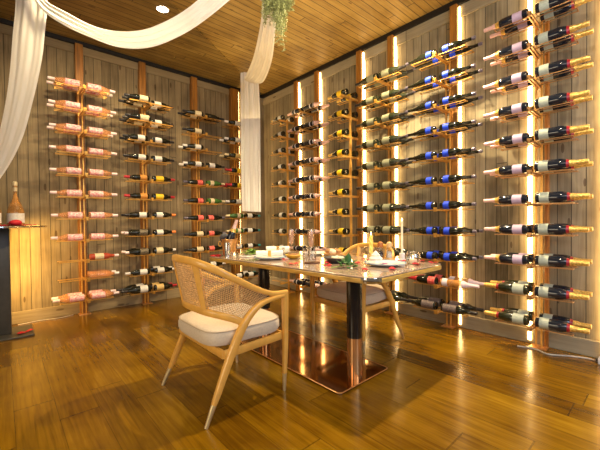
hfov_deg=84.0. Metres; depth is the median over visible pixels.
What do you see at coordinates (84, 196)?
shelf
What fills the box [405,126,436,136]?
wine bottle
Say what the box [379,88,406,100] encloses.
wine bottle
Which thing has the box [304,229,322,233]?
wine bottle
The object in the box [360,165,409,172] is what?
shelf
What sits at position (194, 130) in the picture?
wine bottle
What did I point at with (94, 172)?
wine bottle
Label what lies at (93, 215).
wine bottle
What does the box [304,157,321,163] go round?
wine bottle
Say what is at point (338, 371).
dining table
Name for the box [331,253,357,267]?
sprig
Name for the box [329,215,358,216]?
shelf
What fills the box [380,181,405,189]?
wine bottle
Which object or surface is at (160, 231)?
wine bottle
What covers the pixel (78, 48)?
trim
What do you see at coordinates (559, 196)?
bottle
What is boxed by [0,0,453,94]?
ceiling
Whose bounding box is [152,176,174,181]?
wine bottle
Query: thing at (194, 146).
wine bottle
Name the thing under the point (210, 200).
wine bottle
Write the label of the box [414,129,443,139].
wine bottle
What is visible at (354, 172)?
wine bottle
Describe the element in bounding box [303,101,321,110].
wine bottle
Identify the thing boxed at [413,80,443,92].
wine bottle
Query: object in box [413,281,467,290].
shelf
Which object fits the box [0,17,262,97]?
trim
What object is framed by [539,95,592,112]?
bottle
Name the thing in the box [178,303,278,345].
cushion
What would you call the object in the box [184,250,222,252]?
shelf
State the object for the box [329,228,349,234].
wine bottle
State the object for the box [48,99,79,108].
wine bottle
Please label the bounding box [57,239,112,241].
shelf
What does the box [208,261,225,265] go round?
wine bottle
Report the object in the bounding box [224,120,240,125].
wine bottle
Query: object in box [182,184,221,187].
shelf
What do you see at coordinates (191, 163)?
wine bottle
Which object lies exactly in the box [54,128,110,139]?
shelf
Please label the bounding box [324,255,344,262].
bowl
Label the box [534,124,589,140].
bottle
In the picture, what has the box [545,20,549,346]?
trim
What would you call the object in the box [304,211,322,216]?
wine bottle
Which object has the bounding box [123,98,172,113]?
shelf
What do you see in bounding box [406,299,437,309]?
wine bottle
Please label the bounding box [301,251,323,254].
plate
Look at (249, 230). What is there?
wine bottle
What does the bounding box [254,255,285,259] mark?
plate
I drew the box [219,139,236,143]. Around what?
wine bottle
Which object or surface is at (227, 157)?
shelf
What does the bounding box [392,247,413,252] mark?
wine bottle
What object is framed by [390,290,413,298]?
wine bottle
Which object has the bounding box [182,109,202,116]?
wine bottle
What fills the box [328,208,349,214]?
wine bottle
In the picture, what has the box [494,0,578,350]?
rack
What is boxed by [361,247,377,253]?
wine bottle
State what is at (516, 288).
champagne bottle
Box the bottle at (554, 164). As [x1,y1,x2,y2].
[534,159,588,171]
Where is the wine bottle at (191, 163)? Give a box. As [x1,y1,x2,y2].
[183,161,203,166]
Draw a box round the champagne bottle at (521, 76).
[483,71,528,88]
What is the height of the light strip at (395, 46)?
3.163 m
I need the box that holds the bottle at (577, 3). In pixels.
[540,0,591,21]
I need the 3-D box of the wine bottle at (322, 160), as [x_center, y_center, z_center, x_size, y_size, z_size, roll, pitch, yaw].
[0.289,-0.881,4.593,0.074,0.074,0.311,-3,2,-42]
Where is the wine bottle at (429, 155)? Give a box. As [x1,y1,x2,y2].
[405,151,436,160]
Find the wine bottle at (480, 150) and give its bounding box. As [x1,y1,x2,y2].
[447,149,482,158]
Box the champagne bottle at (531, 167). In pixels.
[490,165,533,176]
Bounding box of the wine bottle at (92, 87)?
[87,83,114,93]
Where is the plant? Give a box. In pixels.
[260,0,294,51]
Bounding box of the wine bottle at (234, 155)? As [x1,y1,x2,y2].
[224,153,240,157]
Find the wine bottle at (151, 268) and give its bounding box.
[149,266,171,271]
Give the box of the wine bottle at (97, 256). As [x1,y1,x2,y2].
[89,253,118,259]
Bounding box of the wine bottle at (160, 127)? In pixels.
[149,125,167,128]
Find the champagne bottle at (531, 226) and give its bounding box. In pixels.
[509,224,533,233]
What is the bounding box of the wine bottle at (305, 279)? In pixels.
[297,278,309,281]
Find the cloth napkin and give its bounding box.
[219,233,227,242]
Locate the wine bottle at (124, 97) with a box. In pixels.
[122,96,146,104]
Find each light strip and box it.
[299,83,302,288]
[319,73,323,280]
[363,52,365,256]
[394,37,397,308]
[459,7,461,324]
[528,0,531,339]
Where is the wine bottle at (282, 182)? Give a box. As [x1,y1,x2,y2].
[272,180,285,185]
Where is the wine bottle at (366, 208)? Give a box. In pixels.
[356,204,379,211]
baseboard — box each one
[11,276,257,324]
[270,276,599,357]
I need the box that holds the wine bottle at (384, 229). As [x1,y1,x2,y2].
[380,226,406,233]
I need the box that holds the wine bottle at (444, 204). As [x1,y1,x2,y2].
[439,201,476,208]
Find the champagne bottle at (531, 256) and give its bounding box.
[491,253,534,262]
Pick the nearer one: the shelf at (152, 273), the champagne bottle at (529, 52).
the champagne bottle at (529, 52)
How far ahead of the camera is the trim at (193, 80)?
4.91 m
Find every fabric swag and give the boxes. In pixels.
[35,0,228,48]
[244,6,275,83]
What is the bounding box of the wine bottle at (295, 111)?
[287,107,303,115]
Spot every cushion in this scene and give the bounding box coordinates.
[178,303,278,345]
[317,281,386,304]
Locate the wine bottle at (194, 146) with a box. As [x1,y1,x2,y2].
[182,144,203,149]
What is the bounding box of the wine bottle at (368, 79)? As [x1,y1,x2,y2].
[355,73,378,85]
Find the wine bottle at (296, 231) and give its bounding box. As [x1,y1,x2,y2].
[288,229,304,233]
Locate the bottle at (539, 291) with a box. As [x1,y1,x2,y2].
[534,286,588,299]
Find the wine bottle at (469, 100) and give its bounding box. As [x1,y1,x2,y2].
[447,95,482,109]
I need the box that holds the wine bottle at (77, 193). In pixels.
[50,190,81,196]
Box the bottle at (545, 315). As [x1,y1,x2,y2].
[539,313,591,328]
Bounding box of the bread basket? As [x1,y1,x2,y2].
[323,252,342,255]
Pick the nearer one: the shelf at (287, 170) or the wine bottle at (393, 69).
the wine bottle at (393, 69)
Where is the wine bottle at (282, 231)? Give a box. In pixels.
[272,229,286,233]
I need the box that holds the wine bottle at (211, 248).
[207,246,221,250]
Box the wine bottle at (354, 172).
[338,170,357,176]
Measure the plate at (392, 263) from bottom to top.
0.024 m
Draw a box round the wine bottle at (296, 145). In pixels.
[288,142,303,148]
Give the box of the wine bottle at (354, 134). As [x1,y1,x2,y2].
[337,131,357,139]
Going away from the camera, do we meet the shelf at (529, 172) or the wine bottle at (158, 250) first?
the shelf at (529, 172)
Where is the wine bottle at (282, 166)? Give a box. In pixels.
[272,164,285,169]
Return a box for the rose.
[9,220,21,225]
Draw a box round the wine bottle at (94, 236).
[90,233,117,239]
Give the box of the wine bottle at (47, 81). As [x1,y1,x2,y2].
[46,80,77,91]
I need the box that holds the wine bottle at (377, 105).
[363,100,386,109]
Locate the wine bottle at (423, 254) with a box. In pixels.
[406,251,437,259]
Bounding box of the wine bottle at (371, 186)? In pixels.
[356,183,379,190]
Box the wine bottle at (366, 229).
[356,226,379,233]
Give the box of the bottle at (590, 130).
[540,128,593,142]
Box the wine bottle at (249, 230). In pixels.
[244,228,259,232]
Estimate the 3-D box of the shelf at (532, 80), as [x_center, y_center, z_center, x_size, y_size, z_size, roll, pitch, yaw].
[1.894,-1.151,2.687,0.305,0.038,0.524,-1,1,-42]
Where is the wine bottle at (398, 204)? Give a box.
[392,204,413,211]
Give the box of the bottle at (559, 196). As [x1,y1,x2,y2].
[535,191,589,202]
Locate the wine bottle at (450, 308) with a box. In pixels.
[440,303,477,314]
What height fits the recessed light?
0.013 m
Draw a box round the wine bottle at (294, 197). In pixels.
[288,194,303,199]
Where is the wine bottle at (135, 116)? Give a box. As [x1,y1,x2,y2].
[125,113,150,121]
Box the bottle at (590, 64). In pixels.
[540,62,592,82]
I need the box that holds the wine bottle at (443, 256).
[440,253,476,260]
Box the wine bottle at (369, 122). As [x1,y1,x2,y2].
[355,117,379,127]
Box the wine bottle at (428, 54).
[405,49,436,65]
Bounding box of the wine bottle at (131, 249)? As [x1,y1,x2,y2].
[121,247,144,252]
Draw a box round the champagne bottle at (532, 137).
[490,136,534,147]
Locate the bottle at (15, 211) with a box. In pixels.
[6,181,24,224]
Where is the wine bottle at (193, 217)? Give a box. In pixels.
[184,215,204,219]
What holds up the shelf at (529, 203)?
attached to the rack at (533, 81)
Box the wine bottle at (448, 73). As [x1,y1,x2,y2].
[439,63,475,80]
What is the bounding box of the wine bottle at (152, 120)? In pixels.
[151,119,173,126]
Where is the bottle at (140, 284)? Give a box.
[117,283,146,290]
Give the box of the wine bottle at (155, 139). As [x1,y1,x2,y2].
[151,137,173,143]
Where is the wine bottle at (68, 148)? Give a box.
[49,145,80,152]
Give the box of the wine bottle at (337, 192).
[328,189,349,195]
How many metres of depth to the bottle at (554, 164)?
2.50 m
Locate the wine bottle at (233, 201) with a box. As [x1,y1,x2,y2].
[225,199,241,203]
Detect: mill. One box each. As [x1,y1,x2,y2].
[377,241,383,258]
[386,242,392,258]
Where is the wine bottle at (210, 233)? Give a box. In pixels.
[207,231,225,235]
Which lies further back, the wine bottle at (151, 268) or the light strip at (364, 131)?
the wine bottle at (151, 268)
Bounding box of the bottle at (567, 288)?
[540,283,592,296]
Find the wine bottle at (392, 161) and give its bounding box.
[380,158,405,166]
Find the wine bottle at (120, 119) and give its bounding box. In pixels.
[119,118,143,125]
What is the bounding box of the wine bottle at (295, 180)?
[288,177,303,182]
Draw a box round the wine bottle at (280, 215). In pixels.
[272,213,285,217]
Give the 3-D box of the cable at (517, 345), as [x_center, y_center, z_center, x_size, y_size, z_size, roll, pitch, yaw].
[2.053,1.031,2.652,0.547,0.011,0.083,0,1,37]
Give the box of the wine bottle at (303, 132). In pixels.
[295,127,310,133]
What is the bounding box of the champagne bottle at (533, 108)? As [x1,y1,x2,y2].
[490,106,534,120]
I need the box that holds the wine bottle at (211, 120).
[200,116,218,122]
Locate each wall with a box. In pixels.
[0,33,264,311]
[264,0,599,340]
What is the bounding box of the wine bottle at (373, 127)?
[363,123,386,129]
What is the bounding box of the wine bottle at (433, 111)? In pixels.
[413,104,444,115]
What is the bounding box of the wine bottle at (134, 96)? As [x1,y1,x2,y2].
[124,93,149,101]
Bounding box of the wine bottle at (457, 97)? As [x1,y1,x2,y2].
[439,91,476,105]
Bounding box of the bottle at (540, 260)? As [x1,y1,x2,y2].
[535,255,589,266]
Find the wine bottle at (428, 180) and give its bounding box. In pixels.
[405,177,436,184]
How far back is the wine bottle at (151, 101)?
4.32 m
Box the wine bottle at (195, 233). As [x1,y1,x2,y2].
[184,231,204,236]
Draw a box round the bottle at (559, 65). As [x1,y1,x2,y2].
[535,55,590,77]
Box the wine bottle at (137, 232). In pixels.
[124,229,149,235]
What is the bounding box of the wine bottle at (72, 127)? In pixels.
[49,123,80,131]
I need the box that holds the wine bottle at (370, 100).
[355,95,378,106]
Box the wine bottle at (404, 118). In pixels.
[387,115,413,125]
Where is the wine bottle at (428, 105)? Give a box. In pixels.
[405,100,436,113]
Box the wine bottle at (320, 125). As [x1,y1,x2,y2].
[311,122,328,130]
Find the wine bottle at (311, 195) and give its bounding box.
[304,193,322,198]
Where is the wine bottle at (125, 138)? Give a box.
[119,136,144,142]
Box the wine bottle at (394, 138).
[379,135,406,144]
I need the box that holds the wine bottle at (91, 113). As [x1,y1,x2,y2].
[85,108,112,116]
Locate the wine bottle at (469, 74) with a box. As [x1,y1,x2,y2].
[446,68,482,84]
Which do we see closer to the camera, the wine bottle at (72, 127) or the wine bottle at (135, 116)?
the wine bottle at (72, 127)
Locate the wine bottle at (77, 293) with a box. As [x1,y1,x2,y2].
[51,292,81,299]
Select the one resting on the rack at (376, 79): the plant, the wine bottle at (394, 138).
the wine bottle at (394, 138)
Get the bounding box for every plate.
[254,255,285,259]
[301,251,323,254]
[364,260,406,266]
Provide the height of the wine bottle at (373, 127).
0.087 m
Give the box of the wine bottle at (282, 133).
[272,131,284,137]
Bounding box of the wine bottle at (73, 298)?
[53,294,83,302]
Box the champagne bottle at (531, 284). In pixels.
[490,280,534,291]
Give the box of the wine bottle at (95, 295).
[91,291,118,298]
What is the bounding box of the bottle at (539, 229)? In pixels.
[534,224,588,234]
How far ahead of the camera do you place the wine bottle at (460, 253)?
3.16 m
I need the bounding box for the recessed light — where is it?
[155,5,169,12]
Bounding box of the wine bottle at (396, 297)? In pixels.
[392,293,406,301]
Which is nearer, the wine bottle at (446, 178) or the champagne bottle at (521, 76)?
the champagne bottle at (521, 76)
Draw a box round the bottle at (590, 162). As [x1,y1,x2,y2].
[541,161,592,173]
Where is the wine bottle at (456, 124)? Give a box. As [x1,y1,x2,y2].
[439,119,476,131]
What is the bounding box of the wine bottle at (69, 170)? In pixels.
[49,167,80,174]
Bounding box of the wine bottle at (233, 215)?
[225,213,243,217]
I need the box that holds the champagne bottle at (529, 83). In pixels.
[490,76,533,93]
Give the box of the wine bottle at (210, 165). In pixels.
[205,163,224,167]
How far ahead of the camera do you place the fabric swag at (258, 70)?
3.42 m
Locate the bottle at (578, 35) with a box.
[540,28,593,52]
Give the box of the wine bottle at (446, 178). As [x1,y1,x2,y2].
[439,174,475,182]
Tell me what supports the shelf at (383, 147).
attached to the rack at (376, 79)
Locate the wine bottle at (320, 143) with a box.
[311,140,329,147]
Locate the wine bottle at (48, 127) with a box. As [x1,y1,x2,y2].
[47,126,77,133]
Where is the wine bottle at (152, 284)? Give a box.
[150,282,171,288]
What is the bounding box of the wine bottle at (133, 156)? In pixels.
[123,154,148,159]
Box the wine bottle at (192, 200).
[183,198,203,202]
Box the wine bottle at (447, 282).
[440,278,479,288]
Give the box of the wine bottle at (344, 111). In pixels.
[328,108,348,118]
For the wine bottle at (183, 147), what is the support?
on the rack at (198, 137)
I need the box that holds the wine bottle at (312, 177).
[304,175,321,180]
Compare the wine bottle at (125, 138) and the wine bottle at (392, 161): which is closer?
the wine bottle at (392, 161)
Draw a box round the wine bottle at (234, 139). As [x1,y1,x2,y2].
[224,137,240,142]
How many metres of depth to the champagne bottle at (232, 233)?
3.29 m
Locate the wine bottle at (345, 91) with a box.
[327,88,348,99]
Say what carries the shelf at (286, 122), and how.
attached to the rack at (286, 122)
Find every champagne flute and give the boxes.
[288,231,293,245]
[307,231,313,260]
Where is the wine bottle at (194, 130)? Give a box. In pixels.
[182,127,202,133]
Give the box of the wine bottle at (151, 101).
[150,100,173,108]
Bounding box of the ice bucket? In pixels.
[218,238,239,255]
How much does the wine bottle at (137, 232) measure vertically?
0.083 m
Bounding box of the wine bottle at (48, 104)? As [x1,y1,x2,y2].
[47,103,77,112]
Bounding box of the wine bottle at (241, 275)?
[234,273,243,277]
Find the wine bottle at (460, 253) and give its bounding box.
[448,251,483,258]
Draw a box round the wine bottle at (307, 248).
[305,246,322,250]
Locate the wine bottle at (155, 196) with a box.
[152,194,174,199]
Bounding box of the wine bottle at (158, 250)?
[153,247,175,253]
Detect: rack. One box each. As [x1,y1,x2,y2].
[53,82,113,315]
[123,98,172,304]
[181,113,222,295]
[222,124,258,288]
[270,119,295,292]
[290,107,326,295]
[328,94,358,255]
[359,72,409,314]
[411,44,474,328]
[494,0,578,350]
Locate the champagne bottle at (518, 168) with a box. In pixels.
[484,163,528,174]
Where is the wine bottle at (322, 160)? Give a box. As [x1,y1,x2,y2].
[312,158,329,164]
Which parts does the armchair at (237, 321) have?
leg, rail, cane panel, rail, seat frame, leg, leg, leg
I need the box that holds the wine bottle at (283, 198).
[272,196,285,201]
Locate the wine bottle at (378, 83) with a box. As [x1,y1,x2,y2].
[363,78,386,89]
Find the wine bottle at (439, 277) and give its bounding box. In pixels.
[415,273,444,281]
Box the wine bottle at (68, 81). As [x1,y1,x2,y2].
[48,76,79,87]
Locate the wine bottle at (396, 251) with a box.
[381,249,406,256]
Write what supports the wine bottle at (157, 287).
on the rack at (146, 125)
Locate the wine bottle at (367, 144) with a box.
[355,139,378,148]
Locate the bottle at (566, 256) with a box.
[540,253,591,263]
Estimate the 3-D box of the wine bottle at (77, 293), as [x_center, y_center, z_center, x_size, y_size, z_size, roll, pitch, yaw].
[-2.664,0.825,3.818,0.301,0.075,0.076,-1,1,-41]
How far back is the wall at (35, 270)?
4.21 m
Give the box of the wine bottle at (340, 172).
[328,169,348,175]
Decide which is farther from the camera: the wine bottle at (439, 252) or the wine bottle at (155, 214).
the wine bottle at (155, 214)
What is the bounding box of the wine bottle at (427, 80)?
[405,75,436,89]
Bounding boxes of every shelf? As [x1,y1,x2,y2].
[53,82,109,98]
[54,105,109,118]
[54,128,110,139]
[55,151,110,158]
[55,173,110,178]
[56,195,110,198]
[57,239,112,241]
[57,258,111,263]
[57,275,112,282]
[58,294,113,304]
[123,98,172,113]
[123,118,172,130]
[124,139,169,147]
[124,158,170,164]
[124,179,171,183]
[124,198,170,200]
[125,234,167,236]
[125,252,172,256]
[126,271,171,276]
[127,288,171,295]
[181,131,221,139]
[181,148,220,154]
[182,113,220,123]
[182,166,221,170]
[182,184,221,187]
[183,202,217,204]
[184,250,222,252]
[198,219,222,221]
[222,124,240,130]
[222,141,240,146]
[223,157,240,161]
[223,172,240,175]
[225,187,241,189]
[225,217,257,218]
[270,135,294,141]
[271,119,294,126]
[271,152,294,156]
[271,185,294,187]
[271,201,294,203]
[272,168,294,172]
[272,278,292,284]
[290,107,324,118]
[290,180,326,184]
[291,125,325,135]
[291,143,326,151]
[291,162,326,167]
[291,198,322,200]
[328,94,357,104]
[328,114,357,123]
[328,134,357,141]
[328,155,357,160]
[328,175,358,178]
[329,195,358,197]
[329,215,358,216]
[329,234,358,236]
[359,72,408,91]
[359,95,408,111]
[359,118,408,131]
[359,142,408,152]
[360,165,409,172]
[360,232,409,235]
[362,188,409,192]
[362,210,401,213]
[411,44,473,70]
[411,72,473,94]
[412,99,473,117]
[412,127,473,140]
[412,154,474,164]
[412,181,474,187]
[412,207,474,211]
[412,233,474,236]
[412,258,474,263]
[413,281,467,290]
[413,305,467,317]
[494,0,578,39]
[494,33,578,67]
[494,67,578,94]
[494,101,578,122]
[494,135,578,150]
[494,169,578,178]
[494,201,578,205]
[494,233,577,237]
[494,262,577,269]
[495,291,577,302]
[495,319,574,336]
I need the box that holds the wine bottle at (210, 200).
[206,198,224,203]
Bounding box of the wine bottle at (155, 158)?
[151,156,173,161]
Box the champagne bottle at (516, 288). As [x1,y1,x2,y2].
[484,282,529,294]
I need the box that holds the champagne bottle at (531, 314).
[490,307,534,321]
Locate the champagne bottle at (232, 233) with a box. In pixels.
[226,219,237,238]
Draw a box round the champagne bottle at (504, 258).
[484,254,529,264]
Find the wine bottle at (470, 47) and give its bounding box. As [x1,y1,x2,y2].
[446,42,482,59]
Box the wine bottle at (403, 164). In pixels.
[388,160,412,168]
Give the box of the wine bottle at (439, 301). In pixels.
[413,296,444,305]
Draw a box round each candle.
[369,233,373,255]
[399,219,405,259]
[405,251,420,263]
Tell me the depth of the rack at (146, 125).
4.33 m
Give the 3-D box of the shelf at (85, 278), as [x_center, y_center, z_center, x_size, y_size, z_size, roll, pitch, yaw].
[-2.489,0.621,3.876,0.524,0.038,0.305,-1,1,-42]
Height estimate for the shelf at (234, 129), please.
0.038 m
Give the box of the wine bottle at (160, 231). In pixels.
[153,229,175,234]
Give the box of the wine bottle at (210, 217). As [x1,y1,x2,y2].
[206,215,224,219]
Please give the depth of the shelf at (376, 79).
3.73 m
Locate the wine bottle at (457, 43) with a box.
[439,35,475,54]
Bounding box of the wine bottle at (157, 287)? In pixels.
[154,283,176,290]
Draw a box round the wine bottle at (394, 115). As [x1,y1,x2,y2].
[379,112,405,123]
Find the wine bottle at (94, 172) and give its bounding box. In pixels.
[89,169,116,175]
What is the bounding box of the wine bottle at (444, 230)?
[440,227,476,234]
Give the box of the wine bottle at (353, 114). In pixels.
[337,112,357,120]
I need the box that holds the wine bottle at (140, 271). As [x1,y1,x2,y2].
[125,269,149,274]
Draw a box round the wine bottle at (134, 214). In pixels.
[124,212,149,217]
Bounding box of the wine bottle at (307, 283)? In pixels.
[305,281,319,287]
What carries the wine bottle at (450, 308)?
on the rack at (437, 56)
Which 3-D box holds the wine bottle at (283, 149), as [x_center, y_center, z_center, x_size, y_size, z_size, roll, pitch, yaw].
[-0.335,-1.119,5.056,0.074,0.074,0.287,-1,1,-43]
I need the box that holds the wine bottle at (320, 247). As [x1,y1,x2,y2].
[313,246,329,250]
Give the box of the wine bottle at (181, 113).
[178,112,197,118]
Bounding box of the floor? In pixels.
[0,284,599,449]
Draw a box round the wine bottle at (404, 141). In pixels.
[388,137,413,146]
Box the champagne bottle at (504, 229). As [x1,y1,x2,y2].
[484,225,529,233]
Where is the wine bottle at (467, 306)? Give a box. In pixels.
[447,300,483,311]
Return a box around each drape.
[0,0,46,177]
[241,72,260,211]
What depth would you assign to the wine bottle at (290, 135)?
5.08 m
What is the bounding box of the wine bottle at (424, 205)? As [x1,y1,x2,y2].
[406,202,436,209]
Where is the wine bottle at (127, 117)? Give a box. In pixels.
[122,115,147,122]
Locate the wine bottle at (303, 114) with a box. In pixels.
[295,110,311,117]
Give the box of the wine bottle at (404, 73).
[387,69,413,82]
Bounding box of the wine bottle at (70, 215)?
[51,212,82,218]
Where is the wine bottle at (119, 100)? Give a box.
[118,99,142,107]
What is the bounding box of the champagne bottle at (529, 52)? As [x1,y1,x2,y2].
[490,48,534,65]
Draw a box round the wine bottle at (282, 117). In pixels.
[271,115,284,121]
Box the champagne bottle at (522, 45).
[484,40,528,60]
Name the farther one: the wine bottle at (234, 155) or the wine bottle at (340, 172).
the wine bottle at (234, 155)
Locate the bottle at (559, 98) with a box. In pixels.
[535,90,589,108]
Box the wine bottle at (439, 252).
[413,250,443,257]
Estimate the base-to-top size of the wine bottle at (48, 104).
0.076 m
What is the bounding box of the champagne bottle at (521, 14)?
[484,8,528,32]
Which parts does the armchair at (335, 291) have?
leg, seat frame, leg, cane panel, rail, leg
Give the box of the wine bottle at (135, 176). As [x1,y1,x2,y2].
[124,174,148,180]
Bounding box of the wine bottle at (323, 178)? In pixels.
[313,176,329,181]
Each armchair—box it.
[161,254,287,428]
[310,242,403,353]
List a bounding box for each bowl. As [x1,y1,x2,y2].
[286,253,300,258]
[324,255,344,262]
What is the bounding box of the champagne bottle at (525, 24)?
[490,16,533,38]
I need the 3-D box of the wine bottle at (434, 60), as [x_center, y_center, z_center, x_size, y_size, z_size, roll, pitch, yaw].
[1.312,-1.663,3.432,0.075,0.075,0.317,-1,1,-41]
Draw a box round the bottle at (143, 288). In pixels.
[121,284,150,293]
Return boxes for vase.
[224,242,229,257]
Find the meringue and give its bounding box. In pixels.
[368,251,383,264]
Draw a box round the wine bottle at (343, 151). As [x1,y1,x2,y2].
[328,149,348,156]
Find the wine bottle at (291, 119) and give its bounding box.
[280,117,293,123]
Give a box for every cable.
[18,315,71,324]
[517,345,596,361]
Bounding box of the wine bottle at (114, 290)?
[88,289,115,296]
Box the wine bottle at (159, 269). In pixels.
[153,267,173,272]
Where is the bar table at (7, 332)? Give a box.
[0,225,47,341]
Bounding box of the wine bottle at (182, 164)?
[179,163,196,167]
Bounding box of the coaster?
[304,261,319,263]
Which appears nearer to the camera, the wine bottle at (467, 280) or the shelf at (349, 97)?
the wine bottle at (467, 280)
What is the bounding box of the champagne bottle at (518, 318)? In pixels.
[484,310,529,325]
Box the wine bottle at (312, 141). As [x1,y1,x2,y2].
[303,139,321,145]
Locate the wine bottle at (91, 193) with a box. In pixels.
[89,190,116,196]
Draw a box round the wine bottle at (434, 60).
[413,55,443,69]
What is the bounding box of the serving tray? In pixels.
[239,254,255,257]
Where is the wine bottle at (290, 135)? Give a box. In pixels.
[280,133,293,139]
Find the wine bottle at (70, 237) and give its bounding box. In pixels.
[51,234,82,240]
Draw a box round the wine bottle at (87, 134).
[86,129,112,137]
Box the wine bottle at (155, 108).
[146,103,168,111]
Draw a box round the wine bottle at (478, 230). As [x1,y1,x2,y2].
[458,227,483,233]
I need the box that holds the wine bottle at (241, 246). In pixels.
[236,244,243,248]
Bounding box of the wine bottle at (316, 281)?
[315,280,327,284]
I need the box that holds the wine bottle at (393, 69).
[379,65,405,78]
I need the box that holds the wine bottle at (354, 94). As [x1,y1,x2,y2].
[337,92,357,102]
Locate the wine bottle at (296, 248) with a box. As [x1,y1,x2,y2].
[289,246,304,250]
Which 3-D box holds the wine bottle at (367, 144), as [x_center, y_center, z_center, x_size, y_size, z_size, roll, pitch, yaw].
[0.764,-0.920,3.835,0.088,0.088,0.301,-1,1,-43]
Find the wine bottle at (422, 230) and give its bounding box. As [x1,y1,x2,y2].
[406,227,437,234]
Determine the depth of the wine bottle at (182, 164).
4.72 m
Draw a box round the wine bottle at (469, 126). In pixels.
[446,122,482,133]
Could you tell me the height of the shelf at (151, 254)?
0.038 m
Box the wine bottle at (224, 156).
[220,155,236,159]
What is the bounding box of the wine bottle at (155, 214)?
[152,212,175,217]
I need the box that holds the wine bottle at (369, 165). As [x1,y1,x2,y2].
[356,161,378,169]
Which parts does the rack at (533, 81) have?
foot plate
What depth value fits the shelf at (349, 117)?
4.12 m
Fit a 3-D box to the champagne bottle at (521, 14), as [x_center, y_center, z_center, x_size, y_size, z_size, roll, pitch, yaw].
[1.708,-1.683,2.769,0.082,0.080,0.327,-1,1,-40]
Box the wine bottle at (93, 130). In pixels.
[88,127,116,134]
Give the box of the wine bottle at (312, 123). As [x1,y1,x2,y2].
[303,120,321,128]
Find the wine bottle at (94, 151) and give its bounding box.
[88,148,116,154]
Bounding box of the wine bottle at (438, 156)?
[413,154,441,161]
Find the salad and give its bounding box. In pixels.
[242,248,258,253]
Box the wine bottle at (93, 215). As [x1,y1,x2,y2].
[90,212,117,218]
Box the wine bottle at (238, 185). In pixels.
[225,183,240,187]
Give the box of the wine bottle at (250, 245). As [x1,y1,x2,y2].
[244,243,260,247]
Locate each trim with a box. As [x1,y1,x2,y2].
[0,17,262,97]
[0,23,262,103]
[74,43,87,313]
[138,61,149,302]
[189,76,199,293]
[229,88,240,286]
[263,0,469,97]
[263,0,499,104]
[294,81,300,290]
[314,70,320,294]
[356,50,363,256]
[387,34,395,311]
[450,3,459,327]
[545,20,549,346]
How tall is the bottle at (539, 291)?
0.088 m
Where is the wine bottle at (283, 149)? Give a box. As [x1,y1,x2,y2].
[272,147,285,153]
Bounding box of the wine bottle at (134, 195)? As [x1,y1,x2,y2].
[124,193,148,198]
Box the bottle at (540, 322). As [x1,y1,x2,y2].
[535,317,589,333]
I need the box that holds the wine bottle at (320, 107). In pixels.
[311,104,329,112]
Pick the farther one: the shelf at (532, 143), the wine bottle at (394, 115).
the wine bottle at (394, 115)
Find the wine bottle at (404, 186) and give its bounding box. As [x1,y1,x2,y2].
[397,184,413,189]
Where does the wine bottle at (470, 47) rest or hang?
on the rack at (437, 56)
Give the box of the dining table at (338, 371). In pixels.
[209,250,440,394]
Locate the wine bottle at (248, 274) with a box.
[245,271,257,276]
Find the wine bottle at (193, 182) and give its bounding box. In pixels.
[183,179,203,184]
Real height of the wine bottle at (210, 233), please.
0.073 m
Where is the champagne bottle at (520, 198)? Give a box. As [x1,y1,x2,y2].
[483,194,528,204]
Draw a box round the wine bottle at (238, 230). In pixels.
[226,228,243,232]
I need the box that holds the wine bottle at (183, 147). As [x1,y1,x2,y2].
[178,146,197,151]
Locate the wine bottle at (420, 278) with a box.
[408,275,437,284]
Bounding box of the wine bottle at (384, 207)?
[380,204,405,211]
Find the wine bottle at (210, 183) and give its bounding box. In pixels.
[206,180,224,185]
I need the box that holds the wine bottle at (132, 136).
[122,134,147,140]
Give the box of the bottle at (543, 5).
[535,0,568,14]
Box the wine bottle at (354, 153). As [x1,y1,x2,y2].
[340,150,357,157]
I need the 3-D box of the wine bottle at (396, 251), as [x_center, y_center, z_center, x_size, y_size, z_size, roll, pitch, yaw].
[1.016,0.298,3.589,0.088,0.087,0.302,-1,1,-41]
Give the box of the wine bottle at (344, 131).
[328,129,348,137]
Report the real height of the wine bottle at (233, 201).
0.073 m
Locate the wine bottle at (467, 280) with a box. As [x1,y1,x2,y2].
[448,276,483,285]
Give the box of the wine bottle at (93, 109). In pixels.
[88,105,115,113]
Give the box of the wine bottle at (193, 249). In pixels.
[184,246,204,251]
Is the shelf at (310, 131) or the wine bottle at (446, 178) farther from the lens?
the shelf at (310, 131)
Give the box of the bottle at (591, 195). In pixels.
[560,194,592,202]
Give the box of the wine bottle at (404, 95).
[387,92,413,103]
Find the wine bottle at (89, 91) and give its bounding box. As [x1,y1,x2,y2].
[85,87,112,96]
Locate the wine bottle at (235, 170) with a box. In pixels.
[225,168,240,172]
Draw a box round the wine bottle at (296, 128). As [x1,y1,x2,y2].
[287,125,303,132]
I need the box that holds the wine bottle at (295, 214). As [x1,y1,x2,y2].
[288,212,304,216]
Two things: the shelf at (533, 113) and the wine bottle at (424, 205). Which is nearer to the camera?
the shelf at (533, 113)
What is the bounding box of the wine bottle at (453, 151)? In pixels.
[439,147,475,157]
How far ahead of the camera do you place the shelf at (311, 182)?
4.67 m
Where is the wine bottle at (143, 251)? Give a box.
[125,248,150,254]
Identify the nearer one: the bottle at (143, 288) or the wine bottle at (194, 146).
the bottle at (143, 288)
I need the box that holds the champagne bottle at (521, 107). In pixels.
[483,102,528,117]
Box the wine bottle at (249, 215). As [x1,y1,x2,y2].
[244,213,259,217]
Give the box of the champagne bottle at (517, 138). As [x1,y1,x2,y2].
[484,133,529,145]
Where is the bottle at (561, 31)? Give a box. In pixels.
[534,20,589,46]
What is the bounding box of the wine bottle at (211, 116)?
[205,113,223,119]
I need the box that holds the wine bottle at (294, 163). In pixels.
[288,160,303,165]
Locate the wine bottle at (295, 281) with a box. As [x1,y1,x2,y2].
[289,279,304,285]
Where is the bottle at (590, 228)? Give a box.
[542,223,592,233]

